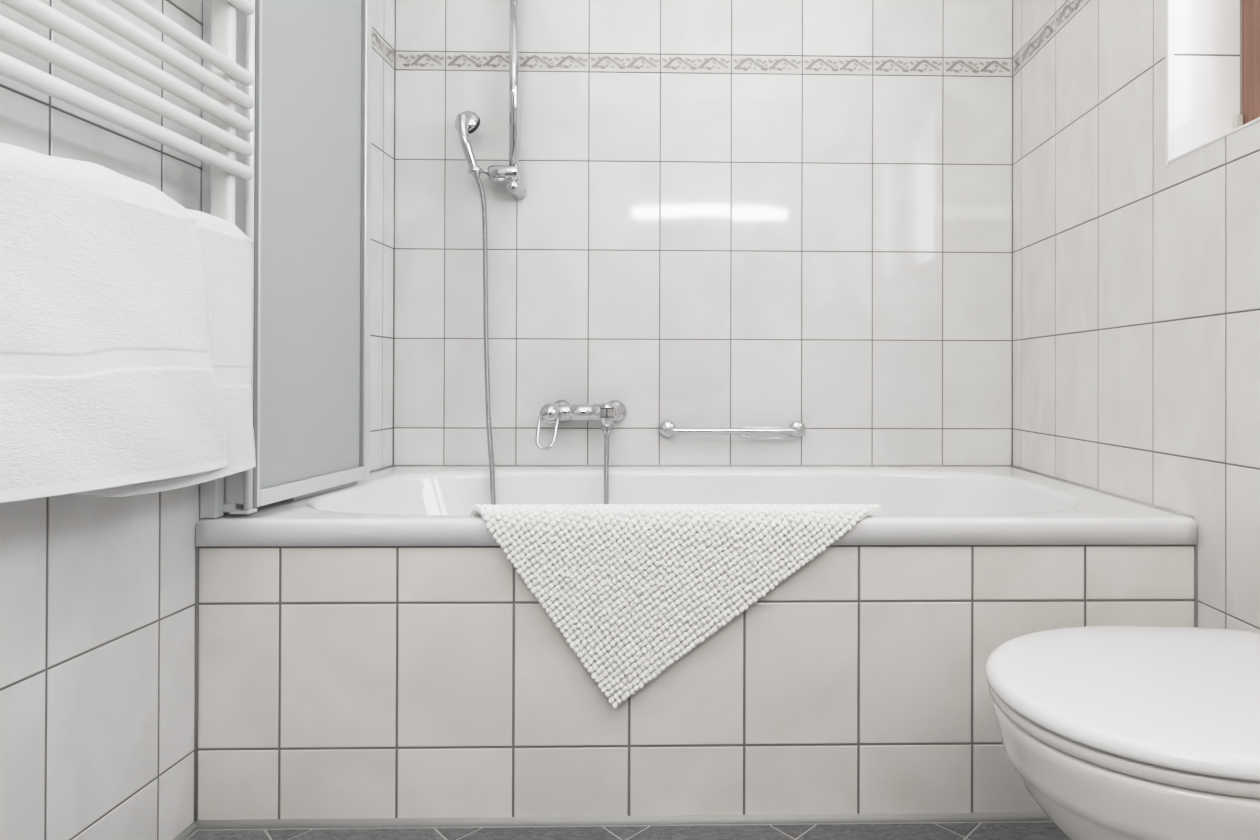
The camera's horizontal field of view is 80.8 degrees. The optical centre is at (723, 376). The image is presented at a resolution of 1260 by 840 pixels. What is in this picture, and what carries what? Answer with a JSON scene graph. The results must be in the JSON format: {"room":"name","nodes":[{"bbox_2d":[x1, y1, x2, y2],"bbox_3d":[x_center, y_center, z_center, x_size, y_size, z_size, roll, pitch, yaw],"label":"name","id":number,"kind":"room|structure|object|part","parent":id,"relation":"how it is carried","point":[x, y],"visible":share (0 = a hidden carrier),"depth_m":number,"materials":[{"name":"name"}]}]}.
{"room":"bathroom","nodes":[
{"label":"bathroom","id":0,"kind":"room"},
{"bbox_2d":[0,0,394,839],"bbox_3d":[-0.909,-0.483,0.453,0.052,2.500,3.183,0,0,-1],"label":"wall","id":1,"kind":"structure","parent":0,"point":[97,593],"depth_m":1.08,"materials":[{"name":"tile"}]},
{"bbox_2d":[0,0,254,341],"bbox_3d":[-0.841,-0.596,0.936,0.106,1.130,0.627,0,0,-1],"label":"towel radiator","id":2,"kind":"object","parent":1,"relation":"attached to","point":[221,106],"visible":0.64,"depth_m":1.03,"materials":[{"name":"white metal"}]},
{"bbox_2d":[0,143,255,502],"bbox_3d":[-0.792,-0.055,0.956,0.083,0.433,0.590,0,0,-1],"label":"bath towel","id":3,"kind":"object","parent":2,"relation":"hanging from","point":[126,308],"visible":1,"depth_m":0.92,"materials":[{"name":"white fabric"}]},
{"bbox_2d":[173,821,196,839],"bbox_3d":[-0.879,0.764,0.056,0.017,0.017,2.398,0,0,-1],"label":"trim","id":4,"kind":"structure","parent":1,"relation":"attached to","point":[192,827],"depth_m":1.23,"materials":[{"name":"grey plastic"}]},
{"bbox_2d":[194,547,198,820],"bbox_3d":[-0.903,0.531,1.256,0.006,0.478,0.006,0,0,-1],"label":"trim","id":5,"kind":"structure","parent":1,"relation":"attached to","point":[196,548],"depth_m":1.25,"materials":[{"name":"grey tile"}]},
{"bbox_2d":[200,0,371,517],"bbox_3d":[-0.862,-0.457,1.490,0.078,1.405,0.450,0,0,0],"label":"screen","id":6,"kind":"object","parent":1,"relation":"attached to","point":[305,209],"visible":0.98,"depth_m":1.47,"materials":[{"name":"frosted glass"},{"name":"silver aluminium"}]},
{"bbox_3d":[-0.870,-0.467,1.293,0.061,1.386,0.006,0,0,-1],"label":"plate","id":7,"kind":"part","parent":6,"relation":"part of","materials":[{"name":"silver metal"}]},
{"bbox_3d":[-0.837,-0.463,1.508,0.003,1.336,0.366,0,0,1],"label":"frosted panel","id":8,"kind":"part","parent":6,"relation":"part of","materials":[{"name":"grey glass"}]},
{"bbox_3d":[-0.839,0.221,1.505,0.018,0.030,0.366,0,0,1],"label":"rail","id":9,"kind":"part","parent":6,"relation":"part of","materials":[{"name":"silver metal"}]},
{"bbox_2d":[199,465,393,520],"bbox_3d":[-0.910,0.250,1.653,0.012,0.012,0.777,0,0,-1],"label":"trim","id":10,"kind":"structure","parent":1,"relation":"attached to","point":[379,469],"depth_m":1.94,"materials":[{"name":"grey plastic"}]},
{"bbox_2d":[186,821,1068,839],"bbox_3d":[-0.019,0.799,0.466,1.839,0.060,3.283,0,0,-1],"label":"floor","id":11,"kind":"structure","parent":0,"point":[1016,830],"depth_m":1.24,"materials":[{"name":"tile"}]},
{"bbox_2d":[196,466,1196,546],"bbox_3d":[-0.043,0.448,1.663,1.734,0.397,0.787,0,0,-1],"label":"bathtub","id":12,"kind":"object","parent":11,"relation":"on","point":[396,505],"visible":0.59,"depth_m":1.82,"materials":[{"name":"white ceramic"}]},
{"bbox_2d":[468,503,881,708],"bbox_3d":[-0.097,0.415,1.345,0.758,0.379,0.190,0,0,-1],"label":"bath mat","id":13,"kind":"object","parent":12,"relation":"hanging from","point":[631,589],"visible":0.92,"depth_m":1.25,"materials":[{"name":"white fabric"}]},
{"bbox_2d":[198,545,1193,819],"bbox_3d":[-0.035,0.534,1.290,1.737,0.477,0.030,0,0,-1],"label":"bathtub surround","id":14,"kind":"structure","parent":0,"point":[335,682],"depth_m":1.27,"materials":[{"name":"tile"}]},
{"bbox_2d":[196,812,1050,828],"bbox_3d":[-0.035,0.771,1.273,1.739,0.017,0.017,0,0,-1],"label":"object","id":15,"kind":"structure","parent":14,"relation":"attached to","point":[1009,816],"depth_m":1.26,"materials":[{"name":"grey plastic"}]},
{"bbox_2d":[394,0,1011,464],"bbox_3d":[-0.049,-0.474,2.086,1.739,2.500,0.052,0,0,-1],"label":"wall","id":16,"kind":"structure","parent":0,"point":[731,213],"depth_m":2.06,"materials":[{"name":"tile"}]},
{"bbox_2d":[393,0,395,464],"bbox_3d":[-0.916,-0.739,2.045,0.003,1.976,0.003,0,0,-1],"label":"trim","id":17,"kind":"structure","parent":16,"relation":"attached to","point":[395,0],"depth_m":2.04,"materials":[{"name":"grey tile"}]},
{"bbox_2d":[482,0,525,199],"bbox_3d":[-0.604,-0.814,2.013,0.111,0.640,0.078,0,0,-1],"label":"shower rail","id":18,"kind":"object","parent":16,"relation":"attached to","point":[511,173],"visible":0.99,"depth_m":1.99,"materials":[{"name":"silver metal"}]},
{"bbox_2d":[454,110,482,176],"bbox_3d":[-0.686,-0.627,1.972,0.079,0.183,0.060,0,0,-1],"label":"shower","id":19,"kind":"object","parent":18,"relation":"attached to","point":[467,122],"visible":1,"depth_m":1.96,"materials":[{"name":"silver metal"}]},
{"bbox_3d":[-0.687,-0.627,1.962,0.054,0.145,0.039,0,0,-1],"label":"handle","id":20,"kind":"part","parent":19,"relation":"part of","materials":[{"name":"silver metal"}]},
{"bbox_2d":[474,176,609,504],"bbox_3d":[-0.480,0.050,1.847,0.379,1.182,0.293,0,0,-1],"label":"shower hose","id":21,"kind":"object","parent":18,"relation":"hanging from","point":[477,178],"visible":0.6,"depth_m":1.97,"materials":[{"name":"silver metal"}]},
{"bbox_2d":[535,400,626,449],"bbox_3d":[-0.383,0.130,1.992,0.230,0.130,0.121,0,0,-1],"label":"mixer tap","id":22,"kind":"object","parent":16,"relation":"attached to","point":[560,411],"visible":1,"depth_m":1.98,"materials":[{"name":"silver metal"}]},
{"bbox_3d":[-0.468,0.152,1.951,0.058,0.087,0.042,0,0,-1],"label":"loop lever","id":23,"kind":"part","parent":22,"relation":"part of","materials":[{"name":"silver metal"}]},
{"bbox_2d":[599,403,614,433],"bbox_3d":[-0.316,0.113,1.991,0.046,0.084,0.046,0,0,-1],"label":"outlet","id":24,"kind":"object","parent":22,"relation":"attached to","point":[606,410],"depth_m":1.98,"materials":[{"name":"silver metal"}]},
{"bbox_2d":[394,465,1010,465],"bbox_3d":[-0.050,0.252,2.058,1.733,0.006,0.006,0,0,-1],"label":"trim","id":25,"kind":"structure","parent":16,"relation":"attached to","point":[394,465],"depth_m":2.06,"materials":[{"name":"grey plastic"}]},
{"bbox_2d":[659,421,805,438],"bbox_3d":[0.027,0.149,2.029,0.411,0.049,0.064,0,0,-1],"label":"grab rail","id":26,"kind":"object","parent":16,"relation":"attached to","point":[797,429],"visible":1,"depth_m":2.00,"materials":[{"name":"silver metal"}]},
{"bbox_2d":[1012,0,1012,464],"bbox_3d":[0.822,-0.734,2.081,0.003,1.976,0.003,0,0,-1],"label":"trim","id":27,"kind":"structure","parent":16,"relation":"attached to","point":[1012,0],"depth_m":2.08,"materials":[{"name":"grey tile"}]},
{"bbox_2d":[1013,0,1259,632],"bbox_3d":[0.878,-0.478,0.489,0.052,2.500,3.183,0,0,-1],"label":"wall","id":28,"kind":"structure","parent":0,"point":[1136,277],"depth_m":1.49,"materials":[{"name":"tile"}]},
{"bbox_2d":[1011,465,1193,519],"bbox_3d":[0.826,0.255,1.689,0.012,0.012,0.777,0,0,-1],"label":"trim","id":29,"kind":"structure","parent":28,"relation":"attached to","point":[1031,471],"depth_m":1.55,"materials":[{"name":"grey plastic"}]},
{"bbox_2d":[985,626,1259,839],"bbox_3d":[0.575,0.504,0.833,0.533,0.336,0.376,0,0,-1],"label":"toilet","id":30,"kind":"object","parent":28,"relation":"attached to","point":[1114,732],"visible":1,"depth_m":0.75,"materials":[{"name":"white ceramic"}]},
{"bbox_3d":[0.537,0.372,0.832,0.448,0.014,0.367,0,0,-1],"label":"seat","id":31,"kind":"part","parent":30,"relation":"part of","materials":[{"name":"white plastic"}]},
{"bbox_3d":[0.579,0.527,0.833,0.525,0.290,0.365,0,0,-1],"label":"bowl","id":32,"kind":"part","parent":30,"relation":"part of","materials":[{"name":"white ceramic"}]},
{"bbox_2d":[1194,545,1197,627],"bbox_3d":[0.834,0.536,1.292,0.006,0.478,0.006,0,0,-1],"label":"trim","id":33,"kind":"structure","parent":28,"relation":"attached to","point":[1195,546],"depth_m":1.29,"materials":[{"name":"grey tile"}]},
{"bbox_2d":[1174,0,1239,157],"bbox_3d":[0.948,-0.859,1.393,0.217,0.970,0.030,0,0,-1],"label":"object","id":34,"kind":"structure","parent":28,"relation":"attached to","point":[1206,32],"depth_m":1.38,"materials":[{"name":"tile"}]},
{"bbox_2d":[1165,0,1259,166],"bbox_3d":[0.858,-0.878,0.512,0.012,0.960,1.746,0,0,-1],"label":"trim","id":35,"kind":"structure","parent":28,"relation":"attached to","point":[1169,4],"depth_m":1.37,"materials":[{"name":"white plastic"}]},
{"bbox_2d":[1233,0,1259,129],"bbox_3d":[1.012,-0.877,0.515,0.076,0.938,1.725,0,0,-1],"label":"window","id":36,"kind":"structure","parent":28,"relation":"in","point":[1249,9],"depth_m":1.35,"materials":[{"name":"brown wood"}]},
{"bbox_3d":[1.020,-0.877,0.516,0.060,0.938,1.725,0,0,-1],"label":"frame","id":37,"kind":"part","parent":36,"relation":"part of","materials":[{"name":"brown wood"}]}
]}

